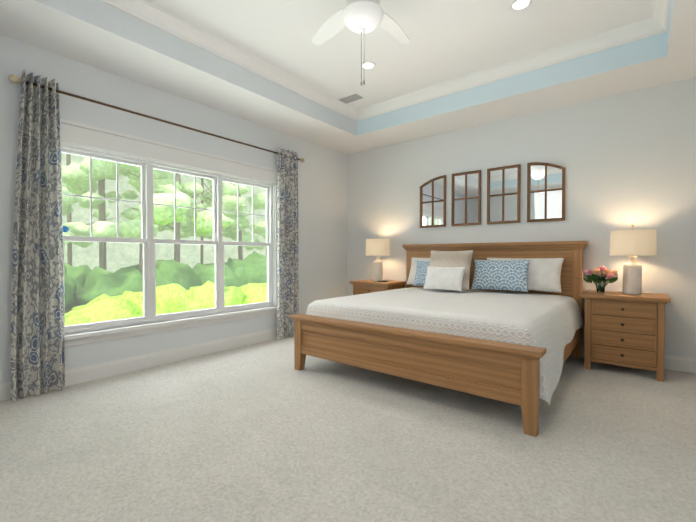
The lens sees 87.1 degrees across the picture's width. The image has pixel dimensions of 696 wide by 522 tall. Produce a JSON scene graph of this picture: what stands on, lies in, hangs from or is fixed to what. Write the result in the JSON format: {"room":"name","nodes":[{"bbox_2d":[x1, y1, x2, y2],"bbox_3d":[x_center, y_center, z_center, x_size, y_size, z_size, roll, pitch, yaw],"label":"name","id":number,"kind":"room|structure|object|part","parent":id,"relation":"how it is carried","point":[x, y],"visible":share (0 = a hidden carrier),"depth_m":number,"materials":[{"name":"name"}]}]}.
{"room":"bedroom","nodes":[
{"label":"bedroom","id":0,"kind":"room"},
{"bbox_2d":[0,35,346,382],"bbox_3d":[-1.804,-0.632,4.054,0.150,3.400,5.840,1,1,39],"label":"wall","id":1,"kind":"structure","parent":0,"point":[322,222],"depth_m":3.84,"materials":[{"name":"white paint"}]},
{"bbox_2d":[0,328,276,400],"bbox_3d":[-1.739,0.999,4.025,0.016,0.140,5.540,1,1,39],"label":"baseboard","id":2,"kind":"structure","parent":1,"relation":"attached to","point":[78,375],"depth_m":3.71,"materials":[{"name":"white paint"}]},
{"bbox_2d":[9,70,304,400],"bbox_3d":[-1.629,-0.220,4.046,0.141,2.553,3.160,1,1,39],"label":"curtains","id":3,"kind":"object","parent":1,"relation":"attached to","point":[37,363],"visible":0.98,"depth_m":2.97,"materials":[{"name":"grey fabric"}]},
{"bbox_2d":[51,119,276,346],"bbox_3d":[-1.760,-0.244,4.043,0.170,1.945,2.570,1,1,39],"label":"window","id":4,"kind":"structure","parent":1,"relation":"in","point":[147,240],"depth_m":3.79,"materials":[{"name":"white plastic"}]},
{"bbox_2d":[63,226,68,231],"bbox_3d":[-2.487,-0.280,3.216,0.002,0.056,0.056,1,1,39],"label":"window sticker","id":5,"kind":"object","parent":4,"relation":"attached to","point":[65,228],"visible":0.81,"depth_m":3.22,"materials":[{"name":"blue plastic"}]},
{"bbox_2d":[0,336,695,521],"bbox_3d":[0.102,1.149,2.555,5.030,0.120,5.840,1,1,39],"label":"floor","id":6,"kind":"structure","parent":0,"point":[265,431],"depth_m":2.14,"materials":[{"name":"carpet"}]},
{"bbox_2d":[350,279,405,294],"bbox_3d":[0.453,0.674,5.439,0.672,0.750,0.536,1,1,39],"label":"nightstand","id":7,"kind":"object","parent":6,"relation":"on","point":[365,286],"visible":0.19,"depth_m":5.28,"materials":[{"name":"brown wood"}]},
{"bbox_2d":[366,235,389,280],"bbox_3d":[0.446,-0.042,5.452,0.362,0.679,0.362,1,1,39],"label":"table lamp","id":8,"kind":"object","parent":7,"relation":"on","point":[377,248],"visible":0.98,"depth_m":5.33,"materials":[{"name":"ceramic"}]},
{"bbox_3d":[0.446,-0.203,5.449,0.362,0.244,0.362,1,1,39],"label":"lamp shade","id":9,"kind":"part","parent":8,"relation":"part of","materials":[{"name":"beige fabric"}]},
{"bbox_2d":[290,241,588,436],"bbox_3d":[1.032,0.427,3.829,2.267,1.288,2.348,1,1,39],"label":"bed","id":10,"kind":"object","parent":6,"relation":"on","point":[514,347],"visible":1,"depth_m":2.98,"materials":[{"name":"brown wood"}]},
{"bbox_2d":[306,287,581,405],"bbox_3d":[1.030,0.655,3.831,2.259,0.564,2.047,1,1,39],"label":"bedspread","id":11,"kind":"object","parent":10,"relation":"on","point":[553,323],"depth_m":3.05,"materials":[{"name":"white fabric"}]},
{"bbox_2d":[406,250,563,292],"bbox_3d":[1.459,0.104,4.402,1.896,0.470,0.696,1,1,39],"label":"pillows","id":12,"kind":"object","parent":10,"relation":"on","point":[446,270],"visible":1,"depth_m":4.23,"materials":[{"name":"white fabric"}]},
{"bbox_2d":[580,290,670,381],"bbox_3d":[2.726,0.699,3.622,0.672,0.750,0.536,1,1,39],"label":"nightstand","id":13,"kind":"object","parent":6,"relation":"on","point":[623,329],"visible":1,"depth_m":3.43,"materials":[{"name":"brown wood"}]},
{"bbox_2d":[577,266,617,292],"bbox_3d":[2.514,0.184,3.711,0.379,0.276,0.314,1,1,39],"label":"flower vase","id":14,"kind":"object","parent":13,"relation":"on","point":[595,274],"visible":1,"depth_m":3.65,"materials":[{"name":"clear glass"}]},
{"bbox_3d":[2.546,0.250,3.687,0.094,0.145,0.094,1,1,39],"label":"glass","id":15,"kind":"part","parent":14,"relation":"part of","materials":[{"name":"clear glass"}]},
{"bbox_2d":[610,225,656,294],"bbox_3d":[2.785,-0.016,3.582,0.362,0.679,0.362,1,1,39],"label":"table lamp","id":16,"kind":"object","parent":13,"relation":"on","point":[632,242],"visible":1,"depth_m":3.51,"materials":[{"name":"ceramic"}]},
{"bbox_3d":[2.785,-0.176,3.579,0.362,0.244,0.362,1,1,39],"label":"lamp shade","id":17,"kind":"part","parent":16,"relation":"part of","materials":[{"name":"beige fabric"}]},
{"bbox_2d":[0,0,695,153],"bbox_3d":[0.102,-2.025,2.510,4.730,0.570,5.540,1,1,39],"label":"ceiling","id":18,"kind":"structure","parent":0,"point":[452,39],"depth_m":3.44,"materials":[{"name":"white paint"}]},
{"bbox_2d":[339,94,362,103],"bbox_3d":[0.030,-2.088,4.718,0.300,0.006,0.150,1,1,39],"label":"ceiling vent","id":19,"kind":"object","parent":18,"relation":"in","point":[351,98],"visible":0.98,"depth_m":4.70,"materials":[{"name":"grey metal"}]},
{"bbox_2d":[311,0,409,85],"bbox_3d":[0.128,-1.635,2.561,1.258,0.850,1.216,1,1,39],"label":"ceiling fan","id":20,"kind":"object","parent":18,"relation":"hanging from","point":[361,17],"visible":1,"depth_m":2.53,"materials":[{"name":"white"}]},
{"bbox_3d":[0.102,-1.642,2.516,0.276,0.100,0.276,1,1,39],"label":"lamp shade","id":21,"kind":"part","parent":20,"relation":"part of","materials":[{"name":"white glass"}]},
{"bbox_2d":[360,61,375,69],"bbox_3d":[0.214,-2.076,3.892,0.168,0.008,0.168,1,1,39],"label":"recessed light","id":22,"kind":"object","parent":18,"relation":"in","point":[368,65],"visible":0.88,"depth_m":3.89,"materials":[{"name":"white"}]},
{"bbox_2d":[101,0,670,120],"bbox_3d":[0.102,-2.003,2.511,3.330,0.115,4.220,1,1,39],"label":"crown molding","id":23,"kind":"structure","parent":18,"relation":"attached to","point":[187,31],"depth_m":3.60,"materials":[{"name":"white paint"}]},
{"bbox_2d":[509,0,531,11],"bbox_3d":[1.387,-2.062,2.942,0.168,0.008,0.168,1,1,39],"label":"recessed light","id":24,"kind":"object","parent":18,"relation":"in","point":[517,5],"visible":1,"depth_m":2.95,"materials":[{"name":"white plastic"}]},
{"bbox_2d":[347,77,695,357],"bbox_3d":[1.878,-0.642,4.752,4.730,3.400,0.150,1,1,39],"label":"wall","id":25,"kind":"structure","parent":0,"point":[627,160],"depth_m":4.06,"materials":[{"name":"white paint"}]},
{"bbox_2d":[420,175,445,227],"bbox_3d":[1.198,-0.833,5.176,0.395,0.710,0.026,1,1,39],"label":"wall mirror","id":26,"kind":"object","parent":25,"relation":"attached to","point":[433,202],"visible":1,"depth_m":5.17,"materials":[{"name":"brown wood"}]},
{"bbox_2d":[451,170,480,225],"bbox_3d":[1.573,-0.829,4.876,0.395,0.710,0.026,1,1,39],"label":"wall mirror","id":27,"kind":"object","parent":25,"relation":"attached to","point":[466,199],"visible":0.94,"depth_m":4.87,"materials":[{"name":"brown wood"}]},
{"bbox_2d":[487,164,520,223],"bbox_3d":[1.944,-0.824,4.580,0.395,0.710,0.026,1,1,39],"label":"wall mirror","id":28,"kind":"object","parent":25,"relation":"attached to","point":[503,193],"visible":1,"depth_m":4.57,"materials":[{"name":"brown wood"}]},
{"bbox_2d":[527,162,564,221],"bbox_3d":[2.315,-0.820,4.283,0.395,0.710,0.026,1,1,39],"label":"wall mirror","id":29,"kind":"object","parent":25,"relation":"attached to","point":[545,191],"visible":1,"depth_m":4.28,"materials":[{"name":"brown wood"}]},
{"bbox_2d":[570,344,695,372],"bbox_3d":[1.830,0.989,4.707,4.680,0.140,0.016,1,1,39],"label":"baseboard","id":30,"kind":"structure","parent":25,"relation":"attached to","point":[685,364],"depth_m":3.58,"materials":[{"name":"white paint"}]},
{"label":"outside","id":31,"kind":"structure","parent":0,"visible":0},
{"bbox_2d":[62,153,266,325],"bbox_3d":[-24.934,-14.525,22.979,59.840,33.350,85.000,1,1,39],"label":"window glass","id":32,"kind":"object","parent":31,"point":[114,272],"depth_m":11.84,"materials":[{"name":"clear glass"}]}
]}

